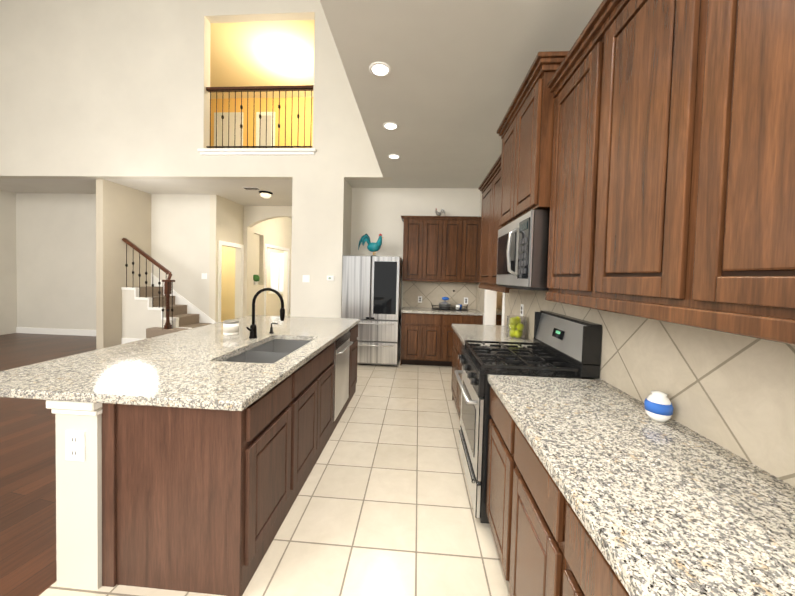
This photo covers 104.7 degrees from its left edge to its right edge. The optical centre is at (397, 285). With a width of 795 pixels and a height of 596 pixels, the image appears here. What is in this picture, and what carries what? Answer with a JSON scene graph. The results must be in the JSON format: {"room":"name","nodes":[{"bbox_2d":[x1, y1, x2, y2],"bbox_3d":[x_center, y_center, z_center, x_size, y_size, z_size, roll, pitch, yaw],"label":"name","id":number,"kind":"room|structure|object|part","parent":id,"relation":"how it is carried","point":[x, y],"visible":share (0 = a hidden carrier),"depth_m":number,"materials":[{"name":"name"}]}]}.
{"room":"kitchen","nodes":[
{"label":"kitchen","id":0,"kind":"room"},
{"bbox_2d":[0,190,16,334],"bbox_3d":[-8.765,-1.929,2.090,0.140,6.200,9.590,2,2,4],"label":"wall","id":1,"kind":"structure","parent":0,"point":[8,295],"depth_m":6.64,"materials":[{"name":"paint"}]},
{"bbox_2d":[0,333,97,595],"bbox_3d":[-5.252,1.321,1.865,7.360,0.100,9.450,2,2,4],"label":"floor","id":2,"kind":"structure","parent":0,"point":[28,564],"depth_m":2.16,"materials":[{"name":"brown wood"}]},
{"bbox_2d":[121,238,216,343],"bbox_3d":[-4.443,0.129,6.016,1.748,2.077,0.989,2,2,4],"label":"stairs","id":3,"kind":"structure","parent":2,"relation":"on","point":[158,307],"depth_m":5.92,"materials":[{"name":"paint"}]},
{"bbox_3d":[-4.746,0.029,5.811,1.168,1.880,0.262,2,2,4],"label":"stair rail wood","id":4,"kind":"part","parent":3,"relation":"part of","materials":[{"name":"brown wood"}]},
{"bbox_3d":[-4.437,0.458,6.189,1.740,1.410,0.661,2,2,4],"label":"trim","id":5,"kind":"part","parent":3,"relation":"part of","materials":[{"name":"white"}]},
{"bbox_2d":[16,193,209,329],"bbox_3d":[-6.182,-0.438,6.689,4.460,3.080,0.140,2,2,4],"label":"wall","id":6,"kind":"structure","parent":0,"point":[56,256],"depth_m":6.67,"materials":[{"name":"paint"}]},
{"bbox_2d":[16,327,95,335],"bbox_3d":[-6.149,1.040,6.654,4.614,0.130,0.020,2,2,4],"label":"baseboard","id":7,"kind":"structure","parent":6,"relation":"attached to","point":[54,331],"depth_m":6.74,"materials":[{"name":"white"}]},
{"bbox_2d":[201,273,206,278],"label":"light switch","id":8,"kind":"object","parent":6,"relation":"attached to","point":[204,275],"depth_m":6.47,"materials":[{"name":"white"}]},
{"bbox_2d":[96,179,150,348],"bbox_3d":[-5.365,-0.398,6.062,0.138,3.080,1.000,2,2,4],"label":"wall","id":9,"kind":"structure","parent":0,"point":[122,211],"depth_m":5.80,"materials":[{"name":"paint"}]},
{"bbox_2d":[0,0,391,317],"bbox_3d":[-4.246,-1.918,5.660,8.380,6.200,0.740,2,2,4],"label":"wall","id":10,"kind":"structure","parent":0,"point":[102,89],"depth_m":5.24,"materials":[{"name":"paint"}]},
{"bbox_2d":[197,148,316,154],"bbox_3d":[-2.348,-2.244,5.212,2.030,0.095,0.250,2,2,4],"label":"trim","id":11,"kind":"structure","parent":10,"relation":"attached to","point":[257,151],"depth_m":5.10,"materials":[{"name":"white"}]},
{"bbox_2d":[206,85,313,147],"bbox_3d":[-2.332,-2.829,5.210,1.890,1.075,0.070,2,2,4],"label":"rail","id":12,"kind":"object","parent":11,"relation":"on","point":[266,89],"visible":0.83,"depth_m":5.20,"materials":[{"name":"black metal"}]},
{"bbox_2d":[302,275,309,281],"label":"light switch","id":13,"kind":"object","parent":10,"relation":"attached to","point":[305,278],"depth_m":5.14,"materials":[{"name":"white"}]},
{"bbox_2d":[327,276,333,280],"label":"thermostat","id":14,"kind":"object","parent":10,"relation":"attached to","point":[329,278],"depth_m":5.10,"materials":[{"name":"white"}]},
{"bbox_2d":[221,246,234,321],"bbox_3d":[-4.969,-0.647,8.554,2.310,3.450,0.140,2,2,4],"label":"wall","id":15,"kind":"structure","parent":0,"point":[228,287],"depth_m":8.47,"materials":[{"name":"beige"}]},
{"bbox_2d":[209,195,291,322],"bbox_3d":[-3.745,-0.613,8.499,0.140,3.450,4.100,2,2,4],"label":"wall","id":16,"kind":"structure","parent":0,"point":[226,219],"depth_m":7.36,"materials":[{"name":"paint"}]},
{"bbox_2d":[218,240,243,321],"bbox_3d":[-3.789,0.085,7.017,0.015,2.140,0.940,2,2,4],"label":"door frame","id":17,"kind":"structure","parent":16,"relation":"attached to","point":[239,259],"depth_m":7.37,"materials":[{"name":"white"}]},
{"bbox_2d":[253,275,259,284],"bbox_3d":[-3.768,-0.167,8.182,0.176,0.275,0.198,2,2,4],"label":"potted plant","id":18,"kind":"object","parent":16,"relation":"in","point":[256,278],"visible":1,"depth_m":8.13,"materials":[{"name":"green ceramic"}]},
{"bbox_2d":[264,243,289,315],"bbox_3d":[-3.627,-0.054,9.299,0.015,2.290,1.600,2,2,4],"label":"door frame","id":19,"kind":"structure","parent":16,"relation":"attached to","point":[286,257],"depth_m":9.98,"materials":[{"name":"white"}]},
{"bbox_2d":[211,97,312,145],"bbox_3d":[-4.428,-3.720,8.030,7.590,2.750,0.140,2,2,4],"label":"wall","id":20,"kind":"structure","parent":0,"point":[254,107],"depth_m":7.85,"materials":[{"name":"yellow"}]},
{"bbox_2d":[214,112,274,145],"bbox_3d":[-4.441,-3.413,7.959,7.590,2.140,0.020,2,2,4],"label":"door frame","id":21,"kind":"structure","parent":20,"relation":"attached to","point":[234,131],"depth_m":7.91,"materials":[{"name":"white"}]},
{"bbox_2d":[210,20,314,98],"bbox_3d":[-4.097,-4.870,6.625,8.380,0.150,2.550,2,2,4],"label":"ceiling","id":22,"kind":"structure","parent":0,"point":[273,53],"depth_m":6.36,"materials":[{"name":"beige"}]},
{"bbox_2d":[243,206,291,316],"bbox_3d":[-2.687,-0.555,7.449,2.120,3.450,0.150,2,2,4],"label":"wall","id":23,"kind":"structure","parent":0,"point":[254,215],"depth_m":7.42,"materials":[{"name":"paint"}]},
{"bbox_2d":[39,357,509,595],"bbox_3d":[-1.887,1.354,3.686,9.540,0.100,13.550,2,2,4],"label":"floor","id":24,"kind":"structure","parent":0,"point":[382,505],"depth_m":1.88,"materials":[{"name":"beige tile"}]},
{"bbox_2d":[36,324,357,595],"bbox_3d":[-1.014,0.920,2.645,0.958,0.874,2.606,2,2,4],"label":"kitchen island","id":25,"kind":"object","parent":24,"relation":"on","point":[186,460],"depth_m":1.40,"materials":[{"name":"wood"}]},
{"bbox_2d":[0,316,359,407],"bbox_3d":[-1.282,0.454,2.651,1.440,0.040,2.620,2,2,4],"label":"island countertop","id":26,"kind":"structure","parent":25,"relation":"on","point":[189,366],"depth_m":1.71,"materials":[{"name":"beige stone"}]},
{"bbox_2d":[222,319,239,335],"bbox_3d":[-1.475,0.365,2.722,0.128,0.124,0.128,2,2,4],"label":"candle","id":27,"kind":"object","parent":26,"relation":"on","point":[231,326],"depth_m":2.67,"materials":[{"name":"white wax"}]},
{"bbox_2d":[224,348,287,363],"bbox_3d":[-0.949,0.596,2.086,0.434,0.217,0.437,2,2,4],"label":"sink","id":28,"kind":"object","parent":26,"relation":"in","point":[249,353],"depth_m":2.30,"materials":[{"name":"grey metal"}]},
{"bbox_2d":[244,288,287,339],"bbox_3d":[-1.094,0.229,2.537,0.303,0.427,0.131,2,2,4],"label":"faucet","id":29,"kind":"object","parent":26,"relation":"on","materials":[{"name":"black metal"}]},
{"bbox_2d":[268,328,275,331],"bbox_3d":[-1.138,0.384,2.819,0.081,0.098,0.040,2,2,4],"label":"soap dispenser","id":30,"kind":"object","parent":26,"relation":"on","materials":[{"name":"black metal"}]},
{"bbox_2d":[264,336,307,343],"bbox_3d":[-0.918,0.584,2.532,0.434,0.217,0.437,2,2,4],"label":"sink","id":31,"kind":"object","parent":26,"relation":"in","point":[275,339],"depth_m":2.75,"materials":[{"name":"grey metal"}]},
{"bbox_2d":[341,255,402,365],"bbox_3d":[-0.422,0.402,5.274,0.930,1.785,0.785,2,2,4],"label":"fridge","id":32,"kind":"object","parent":24,"relation":"on","point":[371,292],"visible":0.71,"depth_m":4.93,"materials":[{"name":"silver metal"}]},
{"bbox_2d":[358,233,382,255],"bbox_3d":[-0.457,-0.689,5.178,0.448,0.399,0.160,2,2,4],"label":"rooster figurine","id":33,"kind":"object","parent":32,"relation":"on","point":[373,247],"visible":1,"depth_m":5.13,"materials":[{"name":"teal"}]},
{"bbox_2d":[400,216,484,365],"bbox_3d":[0.715,0.070,5.207,1.388,2.510,0.778,2,2,4],"label":"kitchen cabinets","id":34,"kind":"object","parent":24,"relation":"on","point":[441,256],"visible":0.79,"depth_m":5.21,"materials":[{"name":"brown wood"}]},
{"bbox_2d":[435,208,444,215],"bbox_3d":[0.747,-1.275,5.379,0.190,0.170,0.068,2,2,4],"label":"figurine","id":35,"kind":"object","parent":34,"relation":"on","point":[439,213],"visible":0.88,"depth_m":5.36,"materials":[{"name":"grey ceramic"}]},
{"bbox_2d":[400,306,483,315],"bbox_3d":[0.738,0.429,5.284,1.333,0.040,0.640,2,2,4],"label":"countertop","id":36,"kind":"structure","parent":34,"relation":"on","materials":[{"name":"stone"}]},
{"bbox_2d":[431,297,467,310],"bbox_3d":[0.904,0.300,5.341,0.650,0.220,0.309,2,2,4],"label":"tray","id":37,"kind":"object","parent":34,"relation":"on","point":[444,305],"visible":1,"depth_m":5.28,"materials":[{"name":"black metal"}]},
{"bbox_2d":[451,328,458,400],"bbox_3d":[0.945,0.948,3.381,0.628,0.875,0.590,2,2,4],"label":"base cabinet","id":38,"kind":"object","parent":24,"relation":"on","point":[455,348],"depth_m":3.47,"materials":[{"name":"brown wood"}]},
{"bbox_2d":[455,340,509,418],"bbox_3d":[0.904,0.965,2.800,0.628,0.875,0.575,2,2,4],"label":"base cabinet","id":39,"kind":"object","parent":24,"relation":"on","point":[458,366],"depth_m":3.04,"materials":[{"name":"brown wood"}]},
{"bbox_2d":[452,324,532,347],"bbox_3d":[0.931,0.499,3.089,0.640,0.040,1.180,2,2,4],"label":"countertop","id":40,"kind":"structure","parent":39,"relation":"on","point":[464,331],"depth_m":3.05,"materials":[{"name":"beige stone"}]},
{"bbox_2d":[506,315,526,338],"bbox_3d":[1.124,0.388,2.901,0.176,0.201,0.176,2,2,4],"label":"lemon jar","id":41,"kind":"object","parent":40,"relation":"on","point":[514,323],"visible":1,"depth_m":2.86,"materials":[{"name":"clear glass"}]},
{"bbox_2d":[486,384,506,568],"bbox_3d":[0.815,1.000,1.531,0.628,0.875,0.450,2,2,4],"label":"base cabinet","id":42,"kind":"object","parent":24,"relation":"on","point":[496,501],"depth_m":1.55,"materials":[{"name":"brown wood"}]},
{"bbox_2d":[496,309,501,324],"bbox_3d":[2.215,0.901,5.401,1.336,0.915,0.628,2,2,4],"label":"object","id":43,"kind":"structure","parent":24,"relation":"on","point":[498,316],"depth_m":5.12,"materials":[{"name":"brown wood"}]},
{"bbox_2d":[455,310,601,523],"bbox_3d":[0.796,0.793,2.133,0.728,1.192,0.740,2,2,4],"label":"range","id":44,"kind":"object","parent":24,"relation":"on","point":[563,346],"visible":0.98,"depth_m":1.90,"materials":[{"name":"black metal"}]},
{"bbox_2d":[503,416,554,595],"bbox_3d":[0.784,1.012,1.082,0.628,0.875,0.450,2,2,4],"label":"base cabinet","id":45,"kind":"object","parent":24,"relation":"on","point":[530,492],"depth_m":1.14,"materials":[{"name":"brown wood"}]},
{"bbox_2d":[488,375,794,595],"bbox_3d":[0.730,0.579,0.222,0.640,0.040,3.050,2,2,4],"label":"countertop","id":46,"kind":"structure","parent":45,"relation":"on","point":[671,509],"depth_m":0.81,"materials":[{"name":"beige stone"}]},
{"bbox_2d":[644,390,673,421],"bbox_3d":[1.046,0.478,1.230,0.091,0.115,0.091,2,2,4],"label":"ginger jar","id":47,"kind":"object","parent":46,"relation":"on","point":[658,406],"visible":1,"depth_m":1.21,"materials":[{"name":"white ceramic"}]},
{"bbox_2d":[551,488,626,595],"bbox_3d":[0.752,1.025,0.634,0.628,0.875,0.450,2,2,4],"label":"base cabinet","id":48,"kind":"object","parent":24,"relation":"on","point":[576,568],"depth_m":0.80,"materials":[{"name":"brown wood"}]},
{"bbox_2d":[266,248,283,315],"bbox_3d":[-3.707,-0.671,10.476,4.860,3.450,0.150,2,2,4],"label":"wall","id":49,"kind":"structure","parent":0,"point":[273,304],"depth_m":10.47,"materials":[{"name":"paint"}]},
{"bbox_2d":[268,253,283,293],"bbox_3d":[-4.035,-0.427,10.403,0.670,1.390,0.050,2,2,4],"label":"window","id":50,"kind":"structure","parent":49,"relation":"in","point":[276,271],"depth_m":10.41,"materials":[{"name":"white"}]},
{"bbox_2d":[0,0,602,205],"bbox_3d":[-3.646,-1.939,2.163,10.060,0.320,10.450,2,2,4],"label":"ceiling","id":51,"kind":"structure","parent":0,"point":[443,93],"depth_m":2.54,"materials":[{"name":"paint"}]},
{"bbox_2d":[242,187,260,189],"bbox_3d":[-2.790,-1.861,5.866,0.300,0.011,0.150,2,2,4],"label":"ceiling vent","id":52,"kind":"object","parent":51,"relation":"in","point":[251,188],"visible":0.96,"depth_m":5.85,"materials":[{"name":"white"}]},
{"bbox_2d":[259,191,272,197],"bbox_3d":[-2.641,-1.817,6.152,0.260,0.108,0.260,2,2,4],"label":"flush light","id":53,"kind":"object","parent":51,"relation":"attached to","point":[265,195],"depth_m":6.08,"materials":[{"name":"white glass"}]},
{"bbox_3d":[-2.640,-1.854,6.151,0.260,0.035,0.260,2,2,4],"label":"hall flush-mount light","id":54,"kind":"part","parent":53,"relation":"part of","materials":[{"name":"white glass"}]},
{"bbox_2d":[369,62,390,76],"bbox_3d":[-0.137,-1.691,2.394,0.167,0.008,0.163,2,2,4],"label":"recessed light","id":55,"kind":"object","parent":51,"relation":"in","point":[374,74],"depth_m":2.40,"materials":[{"name":"white"}]},
{"bbox_3d":[-0.136,-1.691,2.400,0.126,0.002,0.126,1,2,-5],"label":"recessed ceiling light lense","id":56,"kind":"part","parent":55,"relation":"part of","materials":[{"name":"white glass"}]},
{"bbox_2d":[383,122,398,129],"bbox_3d":[-0.071,-1.716,3.289,0.164,0.008,0.161,2,2,4],"label":"recessed light","id":57,"kind":"object","parent":51,"relation":"in","point":[388,125],"depth_m":3.29,"materials":[{"name":"white"}]},
{"bbox_3d":[-0.074,-1.716,3.298,0.126,0.002,0.126,1,2,-5],"label":"recessed ceiling light lense","id":58,"kind":"part","parent":57,"relation":"part of","materials":[{"name":"white glass"}]},
{"bbox_2d":[350,188,479,353],"bbox_3d":[0.286,-0.240,5.690,2.330,3.080,0.140,2,2,4],"label":"wall","id":59,"kind":"structure","parent":0,"point":[375,212],"depth_m":5.62,"materials":[{"name":"paint"}]},
{"bbox_2d":[402,279,484,314],"bbox_3d":[0.740,0.158,5.207,1.333,0.505,0.778,2,2,4],"label":"backsplash","id":60,"kind":"structure","parent":59,"relation":"attached to","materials":[{"name":"beige tile"}]},
{"bbox_2d":[496,292,502,308],"bbox_3d":[2.256,-0.026,5.759,1.320,2.750,0.140,2,2,4],"label":"wall","id":61,"kind":"structure","parent":0,"point":[499,299],"depth_m":5.71,"materials":[{"name":"paint"}]},
{"bbox_2d":[479,191,601,379],"bbox_3d":[1.207,-0.082,1.168,0.140,3.080,9.040,2,2,4],"label":"wall","id":62,"kind":"structure","parent":0,"point":[480,216],"depth_m":5.38,"materials":[{"name":"paint"}]},
{"bbox_2d":[479,176,490,287],"bbox_3d":[1.120,-0.553,3.275,0.348,1.090,0.623,2,2,4],"label":"upper cabinet","id":63,"kind":"object","parent":62,"relation":"attached to","point":[486,190],"depth_m":3.38,"materials":[{"name":"brown wood"}]},
{"bbox_2d":[487,164,498,227],"bbox_3d":[1.086,-0.539,2.790,0.348,1.090,0.623,2,2,4],"label":"upper cabinet","id":64,"kind":"object","parent":62,"relation":"attached to","point":[494,175],"depth_m":3.01,"materials":[{"name":"brown wood"}]},
{"bbox_2d":[483,289,504,325],"bbox_3d":[1.412,0.291,4.268,0.172,2.160,1.140,2,2,4],"label":"door frame","id":65,"kind":"structure","parent":62,"relation":"attached to","point":[490,300],"depth_m":4.73,"materials":[{"name":"white"}]},
{"bbox_2d":[495,116,510,219],"bbox_3d":[1.021,-0.830,2.239,0.418,0.760,0.468,2,2,4],"label":"upper cabinet","id":66,"kind":"object","parent":62,"relation":"attached to","point":[505,157],"depth_m":2.37,"materials":[{"name":"brown wood"}]},
{"bbox_2d":[487,208,542,291],"bbox_3d":[0.954,-0.217,2.094,0.492,0.440,0.740,2,2,4],"label":"microwave","id":67,"kind":"object","parent":62,"relation":"attached to","point":[514,242],"depth_m":1.96,"materials":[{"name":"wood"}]},
{"bbox_2d":[520,304,523,316],"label":"outlet","id":68,"kind":"object","parent":62,"relation":"attached to","point":[522,306],"depth_m":3.07,"materials":[{"name":"white"}]},
{"bbox_2d":[507,60,570,211],"bbox_3d":[0.997,-0.820,1.908,0.418,0.760,0.468,2,2,4],"label":"upper cabinet","id":69,"kind":"object","parent":62,"relation":"attached to","point":[531,114],"depth_m":1.76,"materials":[{"name":"brown wood"}]},
{"bbox_2d":[539,28,594,299],"bbox_3d":[0.992,-0.502,1.457,0.348,1.090,0.450,2,2,4],"label":"upper cabinet","id":70,"kind":"object","parent":62,"relation":"attached to","point":[569,150],"depth_m":1.46,"materials":[{"name":"brown wood"}]},
{"bbox_2d":[583,0,690,311],"bbox_3d":[0.961,-0.489,1.008,0.348,1.090,0.450,2,2,4],"label":"upper cabinet","id":71,"kind":"object","parent":62,"relation":"attached to","point":[637,187],"depth_m":1.01,"materials":[{"name":"brown wood"}]},
{"bbox_2d":[671,0,794,327],"bbox_3d":[0.930,-0.477,0.559,0.348,1.090,0.450,2,2,4],"label":"upper cabinet","id":72,"kind":"object","parent":62,"relation":"attached to","point":[735,238],"depth_m":0.68,"materials":[{"name":"brown wood"}]}
]}

